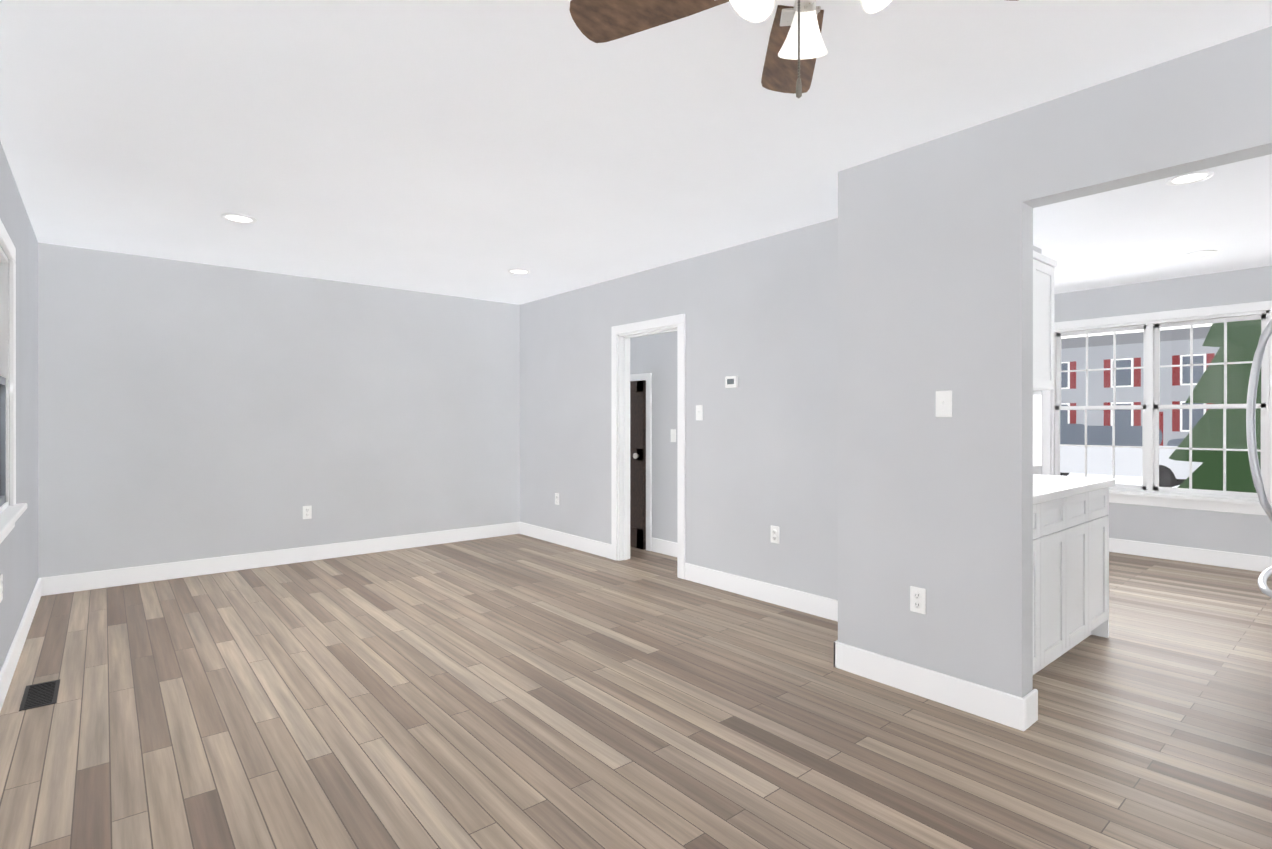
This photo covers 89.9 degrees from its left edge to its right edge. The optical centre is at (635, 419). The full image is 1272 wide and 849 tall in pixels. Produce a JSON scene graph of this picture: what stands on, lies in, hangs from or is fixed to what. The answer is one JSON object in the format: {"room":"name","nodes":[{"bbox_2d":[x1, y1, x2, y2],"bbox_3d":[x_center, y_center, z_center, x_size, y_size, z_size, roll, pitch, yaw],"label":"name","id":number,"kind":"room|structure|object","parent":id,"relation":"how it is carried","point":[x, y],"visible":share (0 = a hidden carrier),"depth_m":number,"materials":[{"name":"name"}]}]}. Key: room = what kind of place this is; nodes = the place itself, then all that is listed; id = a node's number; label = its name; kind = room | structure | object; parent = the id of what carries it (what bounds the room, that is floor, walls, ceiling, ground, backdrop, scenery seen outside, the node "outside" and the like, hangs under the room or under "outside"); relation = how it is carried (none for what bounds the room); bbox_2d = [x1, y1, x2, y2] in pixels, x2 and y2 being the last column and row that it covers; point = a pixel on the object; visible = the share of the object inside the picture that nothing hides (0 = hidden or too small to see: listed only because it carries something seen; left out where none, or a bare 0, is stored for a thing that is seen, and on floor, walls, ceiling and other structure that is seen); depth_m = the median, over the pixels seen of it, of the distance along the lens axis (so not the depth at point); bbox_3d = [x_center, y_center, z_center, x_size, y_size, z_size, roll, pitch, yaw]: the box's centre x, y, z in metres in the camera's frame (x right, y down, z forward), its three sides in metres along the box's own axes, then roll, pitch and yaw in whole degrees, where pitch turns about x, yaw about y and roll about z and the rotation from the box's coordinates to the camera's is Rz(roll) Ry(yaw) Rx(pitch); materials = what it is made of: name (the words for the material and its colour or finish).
{"room":"empty living room","nodes":[
{"label":"empty living room","id":0,"kind":"room"},
{"bbox_2d":[0,142,37,670],"bbox_3d":[-1.723,0.003,1.416,0.120,2.500,8.190,0,0,-40],"label":"wall","id":1,"kind":"structure","parent":0,"point":[19,557],"depth_m":3.64,"materials":[{"name":"paint"}]},
{"bbox_2d":[0,574,2,602],"bbox_3d":[-2.824,0.752,2.836,0.010,0.116,0.072,0,0,-40],"label":"electrical outlet","id":2,"kind":"object","parent":1,"relation":"attached to","point":[1,586],"visible":0.98,"depth_m":2.83,"materials":[{"name":"white plastic"}]},
{"bbox_2d":[0,219,26,543],"bbox_3d":[-2.707,-0.158,2.640,0.180,1.390,1.350,0,0,-40],"label":"window","id":3,"kind":"structure","parent":1,"relation":"in","point":[11,511],"depth_m":3.08,"materials":[{"name":"paint"}]},
{"bbox_2d":[0,577,43,710],"bbox_3d":[-1.671,1.188,1.461,0.016,0.130,7.950,0,0,-40],"label":"baseboard","id":4,"kind":"structure","parent":1,"relation":"attached to","point":[7,671],"depth_m":3.34,"materials":[{"name":"paint"}]},
{"bbox_2d":[38,243,519,577],"bbox_3d":[-2.595,-0.002,5.946,4.590,2.500,0.120,0,0,-40],"label":"wall","id":5,"kind":"structure","parent":0,"point":[190,411],"depth_m":5.35,"materials":[{"name":"paint"}]},
{"bbox_2d":[44,522,519,595],"bbox_3d":[-2.730,1.183,5.742,3.820,0.130,0.020,0,0,-40],"label":"baseboard","id":6,"kind":"structure","parent":5,"relation":"attached to","point":[76,582],"depth_m":5.35,"materials":[{"name":"paint"}]},
{"bbox_2d":[303,506,311,518],"bbox_3d":[-2.894,0.819,5.611,0.072,0.116,0.010,0,0,-40],"label":"electrical outlet","id":7,"kind":"object","parent":5,"relation":"attached to","point":[307,512],"visible":1,"depth_m":5.61,"materials":[{"name":"white plastic"}]},
{"bbox_2d":[0,534,1271,848],"bbox_3d":[1.258,1.300,3.908,7.890,0.100,8.190,0,0,-40],"label":"floor","id":8,"kind":"structure","parent":0,"point":[514,692],"depth_m":2.63,"materials":[{"name":"brown wood"}]},
{"bbox_2d":[19,679,59,710],"bbox_3d":[-2.705,1.248,2.897,0.120,0.006,0.330,0,0,-40],"label":"floor vent","id":9,"kind":"object","parent":8,"relation":"in","point":[40,694],"visible":1,"depth_m":2.88,"materials":[{"name":"black metal"}]},
{"bbox_2d":[1033,502,1048,674],"bbox_3d":[1.564,0.817,3.096,0.414,0.870,0.614,0,0,-40],"label":"base cabinet","id":10,"kind":"object","parent":8,"relation":"on","point":[1040,513],"depth_m":2.97,"materials":[{"name":"wood"}]},
{"bbox_2d":[1049,498,1072,663],"bbox_3d":[1.815,0.816,3.306,0.471,0.870,0.614,0,0,-40],"label":"base cabinet","id":11,"kind":"object","parent":8,"relation":"on","point":[1070,562],"depth_m":3.15,"materials":[{"name":"wood"}]},
{"bbox_2d":[1033,474,1114,505],"bbox_3d":[1.976,0.361,3.423,1.478,0.040,0.639,0,0,-40],"label":"countertop","id":12,"kind":"structure","parent":11,"relation":"on","point":[1046,488],"depth_m":3.32,"materials":[{"name":"white stone"}]},
{"bbox_2d":[1073,490,1096,646],"bbox_3d":[2.089,0.816,3.534,0.471,0.870,0.614,0,0,-40],"label":"base cabinet","id":13,"kind":"object","parent":8,"relation":"on","point":[1085,505],"depth_m":3.38,"materials":[{"name":"wood"}]},
{"bbox_2d":[1097,486,1111,637],"bbox_3d":[2.349,0.816,3.751,0.436,0.870,0.614,0,0,-40],"label":"base cabinet","id":14,"kind":"object","parent":8,"relation":"on","point":[1102,495],"depth_m":3.61,"materials":[{"name":"wood"}]},
{"bbox_2d":[1246,319,1271,598],"bbox_3d":[2.747,0.346,2.210,0.900,1.812,0.836,0,0,-40],"label":"fridge","id":15,"kind":"object","parent":8,"relation":"on","point":[1251,437],"visible":1,"depth_m":2.27,"materials":[{"name":"grey metal"}]},
{"bbox_2d":[0,0,1271,304],"bbox_3d":[1.258,-1.300,3.905,7.890,0.100,8.190,0,0,-40],"label":"ceiling","id":16,"kind":"structure","parent":0,"point":[470,148],"depth_m":2.74,"materials":[{"name":"paint"}]},
{"bbox_2d":[221,213,256,223],"bbox_3d":[-2.464,-1.245,3.955,0.190,0.008,0.190,0,0,-40],"label":"recessed light","id":17,"kind":"object","parent":16,"relation":"in","point":[238,218],"visible":1,"depth_m":3.96,"materials":[{"name":"paint"}]},
{"bbox_2d":[508,269,529,274],"bbox_3d":[-0.987,-1.247,5.385,0.190,0.008,0.190,0,0,-40],"label":"recessed light","id":18,"kind":"object","parent":16,"relation":"in","point":[519,271],"visible":1,"depth_m":5.38,"materials":[{"name":"paint"}]},
{"bbox_2d":[569,0,1017,97],"bbox_3d":[0.360,-0.971,1.313,1.086,0.549,1.097,0,0,-40],"label":"ceiling fan","id":19,"kind":"object","parent":16,"relation":"hanging from","point":[796,47],"visible":1,"depth_m":1.52,"materials":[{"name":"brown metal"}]},
{"bbox_2d":[1165,171,1213,185],"bbox_3d":[2.858,-1.245,3.293,0.190,0.008,0.190,0,0,-40],"label":"recessed light","id":20,"kind":"object","parent":16,"relation":"in","point":[1190,177],"visible":0.96,"depth_m":3.29,"materials":[{"name":"paint"}]},
{"bbox_2d":[1184,250,1217,256],"bbox_3d":[4.249,-1.246,4.794,0.190,0.008,0.190,0,0,-40],"label":"recessed light","id":21,"kind":"object","parent":16,"relation":"in","point":[1201,253],"visible":1,"depth_m":4.79,"materials":[{"name":"paint"}]},
{"bbox_2d":[630,331,676,542],"bbox_3d":[0.554,-0.002,5.663,0.120,2.500,4.350,0,0,-40],"label":"wall","id":22,"kind":"structure","parent":0,"point":[655,355],"depth_m":5.94,"materials":[{"name":"paint"}]},
{"bbox_2d":[630,380,645,549],"bbox_3d":[-0.167,0.435,6.332,0.118,1.614,0.700,0,0,-40],"label":"hall door","id":23,"kind":"structure","parent":22,"relation":"in","point":[638,464],"depth_m":6.13,"materials":[{"name":"brown wood"}]},
{"bbox_2d":[630,373,651,550],"bbox_3d":[-0.126,0.403,6.366,0.019,1.690,0.840,0,0,-40],"label":"door frame","id":24,"kind":"structure","parent":22,"relation":"attached to","point":[647,377],"depth_m":6.06,"materials":[{"name":"paint"}]},
{"bbox_2d":[652,537,676,556],"bbox_3d":[1.024,1.184,4.995,0.016,0.130,2.720,0,0,-40],"label":"baseboard","id":25,"kind":"structure","parent":22,"relation":"attached to","point":[661,546],"depth_m":5.89,"materials":[{"name":"paint"}]},
{"bbox_2d":[671,429,675,441],"bbox_3d":[0.337,0.148,5.814,0.017,0.116,0.072,0,0,-40],"label":"light switch","id":26,"kind":"object","parent":22,"relation":"attached to","point":[673,435],"visible":1,"depth_m":5.81,"materials":[{"name":"white plastic"}]},
{"bbox_2d":[520,218,837,599],"bbox_3d":[0.170,-0.001,5.342,0.120,2.500,4.350,0,0,-40],"label":"wall","id":27,"kind":"structure","parent":0,"point":[761,440],"depth_m":4.65,"materials":[{"name":"paint"}]},
{"bbox_2d":[555,493,558,504],"bbox_3d":[-0.794,0.798,6.395,0.010,0.116,0.072,0,0,-40],"label":"electrical outlet","id":28,"kind":"object","parent":27,"relation":"attached to","point":[556,498],"visible":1,"depth_m":6.38,"materials":[{"name":"white plastic"}]},
{"bbox_2d":[520,522,610,558],"bbox_3d":[-0.735,1.183,6.321,0.016,0.130,1.630,0,0,-40],"label":"baseboard","id":29,"kind":"structure","parent":27,"relation":"attached to","point":[591,546],"depth_m":6.23,"materials":[{"name":"paint"}]},
{"bbox_2d":[611,314,684,578],"bbox_3d":[0.138,0.211,5.381,0.160,2.075,0.930,0,0,-40],"label":"door frame","id":30,"kind":"structure","parent":27,"relation":"attached to","point":[621,335],"depth_m":5.63,"materials":[{"name":"paint"}]},
{"bbox_2d":[696,405,702,419],"bbox_3d":[0.479,-0.051,4.864,0.017,0.116,0.072,0,0,-40],"label":"light switch","id":31,"kind":"object","parent":27,"relation":"attached to","point":[699,412],"visible":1,"depth_m":4.86,"materials":[{"name":"white plastic"}]},
{"bbox_2d":[725,376,737,387],"bbox_3d":[0.690,-0.270,4.604,0.026,0.084,0.110,0,0,-40],"label":"thermostat","id":32,"kind":"object","parent":27,"relation":"attached to","point":[731,381],"visible":0.96,"depth_m":4.59,"materials":[{"name":"white plastic"}]},
{"bbox_2d":[685,563,837,621],"bbox_3d":[0.946,1.185,4.305,0.020,0.130,1.760,0,0,-40],"label":"baseboard","id":33,"kind":"structure","parent":27,"relation":"attached to","point":[809,603],"depth_m":4.37,"materials":[{"name":"paint"}]},
{"bbox_2d":[771,525,778,543],"bbox_3d":[0.940,0.780,4.319,0.010,0.116,0.072,0,0,-40],"label":"electrical outlet","id":34,"kind":"object","parent":27,"relation":"attached to","point":[774,534],"visible":1,"depth_m":4.31,"materials":[{"name":"white plastic"}]},
{"bbox_2d":[838,164,1041,648],"bbox_3d":[2.001,0.000,3.953,2.450,2.500,0.130,0,0,-40],"label":"wall","id":35,"kind":"structure","parent":0,"point":[849,406],"depth_m":3.17,"materials":[{"name":"paint"}]},
{"bbox_2d":[1033,250,1040,389],"bbox_3d":[2.027,-0.574,3.667,0.486,0.790,0.329,0,0,-40],"label":"upper cabinet","id":36,"kind":"object","parent":35,"relation":"attached to","point":[1036,256],"depth_m":3.72,"materials":[{"name":"white wood"}]},
{"bbox_2d":[1033,395,1041,466],"bbox_3d":[2.091,0.081,3.940,2.308,0.517,0.004,0,0,-40],"label":"tile backsplash","id":37,"kind":"structure","parent":35,"relation":"attached to","point":[1037,430],"depth_m":4.62,"materials":[{"name":"white tile"}]},
{"bbox_2d":[1033,254,1056,390],"bbox_3d":[2.291,-0.575,3.887,0.429,0.790,0.329,0,0,-40],"label":"upper cabinet","id":38,"kind":"object","parent":35,"relation":"attached to","point":[1043,321],"depth_m":3.84,"materials":[{"name":"white wood"}]},
{"bbox_2d":[861,26,1271,697],"bbox_3d":[2.261,0.003,1.825,0.120,2.500,3.470,0,0,-40],"label":"wall","id":39,"kind":"structure","parent":0,"point":[947,306],"depth_m":2.71,"materials":[{"name":"paint"}]},
{"bbox_2d":[910,586,925,613],"bbox_3d":[1.280,0.822,2.898,0.010,0.116,0.072,0,0,-40],"label":"outlet","id":40,"kind":"object","parent":39,"relation":"attached to","point":[917,599],"visible":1,"depth_m":2.89,"materials":[{"name":"white plastic"}]},
{"bbox_2d":[834,640,1031,730],"bbox_3d":[1.284,1.187,2.893,0.020,0.130,0.872,0,0,-40],"label":"baseboard","id":41,"kind":"structure","parent":39,"relation":"attached to","point":[1010,710],"depth_m":2.81,"materials":[{"name":"paint"}]},
{"bbox_2d":[936,391,951,416],"bbox_3d":[1.352,-0.068,2.805,0.017,0.116,0.072,0,0,-40],"label":"light switch","id":42,"kind":"object","parent":39,"relation":"attached to","point":[943,403],"visible":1,"depth_m":2.80,"materials":[{"name":"white plastic"}]},
{"bbox_2d":[1041,266,1271,556],"bbox_3d":[5.147,-0.001,5.311,0.120,2.500,5.120,0,0,-40],"label":"wall","id":43,"kind":"structure","parent":0,"point":[1242,533],"depth_m":5.62,"materials":[{"name":"paint"}]},
{"bbox_2d":[1042,300,1271,514],"bbox_3d":[4.688,-0.092,5.813,0.180,1.750,1.750,0,0,-40],"label":"kitchen window","id":44,"kind":"structure","parent":43,"relation":"in","point":[1149,492],"depth_m":5.78,"materials":[{"name":"paint"}]},
{"bbox_2d":[1109,538,1271,571],"bbox_3d":[5.134,1.184,5.222,0.016,0.130,5.000,0,0,-40],"label":"baseboard","id":45,"kind":"structure","parent":43,"relation":"attached to","point":[1155,550],"depth_m":5.55,"materials":[{"name":"paint"}]},
{"label":"outside","id":46,"kind":"structure","parent":0,"visible":0},
{"bbox_2d":[1068,473,1178,487],"bbox_3d":[39.581,1.807,52.364,112.100,0.020,150.000,0,0,-40],"label":"snow","id":47,"kind":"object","parent":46,"point":[1129,478],"depth_m":19.77,"materials":[{"name":"white snow"}]},
{"bbox_2d":[1060,424,1202,486],"bbox_3d":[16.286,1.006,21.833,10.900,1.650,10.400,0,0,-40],"label":"car","id":48,"kind":"object","parent":47,"relation":"on","point":[1091,462],"depth_m":17.47,"materials":[{"name":"white metal"}]},
{"bbox_2d":[1060,326,1219,445],"bbox_3d":[33.786,-1.947,47.521,9.200,7.500,90.000,0,0,-40],"label":"houses","id":49,"kind":"structure","parent":47,"relation":"on","point":[1126,340],"depth_m":42.05,"materials":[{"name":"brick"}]},
{"bbox_2d":[1169,319,1260,492],"bbox_3d":[9.863,-1.373,13.746,9.033,6.425,10.675,0,0,-40],"label":"tree","id":50,"kind":"object","parent":47,"relation":"on","point":[1218,420],"depth_m":9.18,"materials":[{"name":"green plant"}]},
{"bbox_2d":[1061,324,1211,338],"bbox_3d":[75.499,-38.850,95.348,0.200,100.000,350.000,0,0,-40],"label":"sky","id":51,"kind":"structure","parent":46,"point":[1166,328],"depth_m":96.14,"materials":[{"name":"white"}]}
]}

